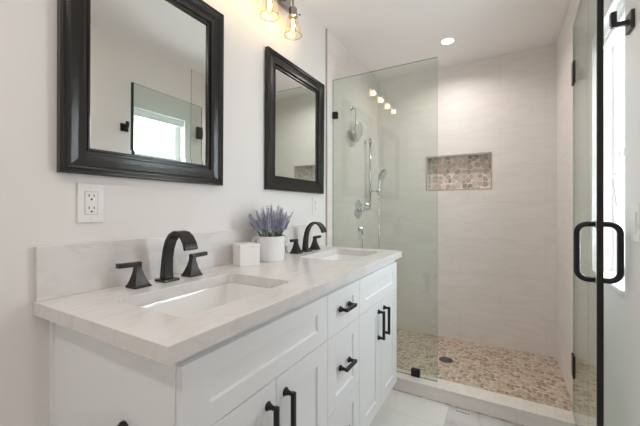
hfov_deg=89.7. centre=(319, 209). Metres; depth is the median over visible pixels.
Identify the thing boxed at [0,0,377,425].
wall
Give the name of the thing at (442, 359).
shower drain
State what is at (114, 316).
countertop
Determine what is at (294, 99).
wall mirror
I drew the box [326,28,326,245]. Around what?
trim
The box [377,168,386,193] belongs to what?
shower
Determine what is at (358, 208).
shower valve
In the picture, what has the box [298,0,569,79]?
ceiling
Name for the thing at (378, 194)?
shower hose
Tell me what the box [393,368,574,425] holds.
shower curb
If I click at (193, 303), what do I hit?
sink
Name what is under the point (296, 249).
faucet
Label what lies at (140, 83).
wall mirror
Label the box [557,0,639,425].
wall
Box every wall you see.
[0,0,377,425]
[378,44,556,357]
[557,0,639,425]
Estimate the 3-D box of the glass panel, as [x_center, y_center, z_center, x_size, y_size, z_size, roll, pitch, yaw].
[0.408,0.062,2.156,0.723,1.996,0.026,0,0,30]
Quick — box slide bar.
[364,138,380,208]
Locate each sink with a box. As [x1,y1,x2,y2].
[139,283,270,316]
[319,254,364,260]
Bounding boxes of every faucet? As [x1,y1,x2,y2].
[116,230,207,288]
[290,222,326,253]
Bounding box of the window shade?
[604,0,624,206]
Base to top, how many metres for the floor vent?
0.001 m
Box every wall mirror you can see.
[57,0,223,185]
[264,46,324,193]
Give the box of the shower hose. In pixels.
[361,194,379,248]
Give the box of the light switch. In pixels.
[631,203,639,242]
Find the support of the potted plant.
on the countertop
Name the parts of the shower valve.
trim plate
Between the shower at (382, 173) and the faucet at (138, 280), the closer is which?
the faucet at (138, 280)
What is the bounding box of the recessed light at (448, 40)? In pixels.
[439,37,455,44]
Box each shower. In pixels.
[350,106,362,141]
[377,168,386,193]
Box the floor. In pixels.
[369,328,572,425]
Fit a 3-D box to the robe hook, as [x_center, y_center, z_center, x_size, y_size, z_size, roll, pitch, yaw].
[0.975,-0.606,1.042,0.054,0.071,0.058,0,0,30]
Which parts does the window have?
sill, meeting rail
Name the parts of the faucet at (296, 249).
handle, spout, handle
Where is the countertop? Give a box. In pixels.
[33,246,401,365]
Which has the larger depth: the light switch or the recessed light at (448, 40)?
the recessed light at (448, 40)
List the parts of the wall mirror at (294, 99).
glass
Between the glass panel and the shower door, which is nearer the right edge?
the shower door
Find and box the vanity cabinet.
[50,260,396,425]
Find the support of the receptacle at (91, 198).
attached to the wall outlet at (90, 197)
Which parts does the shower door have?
glass, pull handle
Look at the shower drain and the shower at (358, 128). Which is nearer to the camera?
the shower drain
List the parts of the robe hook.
hook post, arm, wall plate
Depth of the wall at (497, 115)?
2.75 m
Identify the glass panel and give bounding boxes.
[332,57,437,381]
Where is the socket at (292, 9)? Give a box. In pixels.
[288,6,296,18]
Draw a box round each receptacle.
[85,192,97,213]
[314,201,316,210]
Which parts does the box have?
lid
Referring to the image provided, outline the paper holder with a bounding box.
[117,420,127,425]
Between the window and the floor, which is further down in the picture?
the floor
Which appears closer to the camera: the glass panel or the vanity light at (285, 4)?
the vanity light at (285, 4)
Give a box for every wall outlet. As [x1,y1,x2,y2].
[77,183,103,222]
[312,197,317,214]
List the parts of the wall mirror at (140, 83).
glass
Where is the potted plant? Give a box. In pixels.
[248,205,293,261]
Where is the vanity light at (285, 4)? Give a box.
[260,0,301,39]
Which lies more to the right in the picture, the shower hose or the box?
the shower hose
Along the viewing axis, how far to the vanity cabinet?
0.87 m
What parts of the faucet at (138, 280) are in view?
lever, handle, plate, spout, handle, lever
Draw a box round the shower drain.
[439,357,452,362]
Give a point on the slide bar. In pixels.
(370, 190)
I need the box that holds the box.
[233,242,259,266]
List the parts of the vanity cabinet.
door, handle, frame, handle, door, drawer, drawer, drawer, handle, handle, door, handle, handle, door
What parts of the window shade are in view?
pull handle, pull cord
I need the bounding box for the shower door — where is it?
[571,0,623,425]
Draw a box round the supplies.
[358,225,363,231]
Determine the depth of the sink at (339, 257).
1.97 m
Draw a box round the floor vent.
[455,409,470,415]
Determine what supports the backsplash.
attached to the wall at (38, 203)
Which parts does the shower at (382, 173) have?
handle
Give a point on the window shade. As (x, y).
(610, 36)
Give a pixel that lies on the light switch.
(635, 207)
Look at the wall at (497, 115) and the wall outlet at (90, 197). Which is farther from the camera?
the wall at (497, 115)
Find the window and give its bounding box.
[593,28,624,294]
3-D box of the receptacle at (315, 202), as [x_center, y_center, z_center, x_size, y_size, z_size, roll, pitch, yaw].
[-0.029,-0.022,2.133,0.002,0.067,0.034,0,0,30]
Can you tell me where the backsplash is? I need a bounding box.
[35,224,320,301]
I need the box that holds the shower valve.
[354,199,368,218]
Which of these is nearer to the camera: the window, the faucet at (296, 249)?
the window
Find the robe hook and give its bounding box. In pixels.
[609,8,634,34]
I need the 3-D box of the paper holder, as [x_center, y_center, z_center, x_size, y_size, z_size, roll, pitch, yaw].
[-0.505,0.513,0.735,0.176,0.085,0.037,0,0,30]
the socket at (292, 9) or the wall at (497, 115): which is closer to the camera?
the socket at (292, 9)
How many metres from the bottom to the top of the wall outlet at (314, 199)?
0.118 m

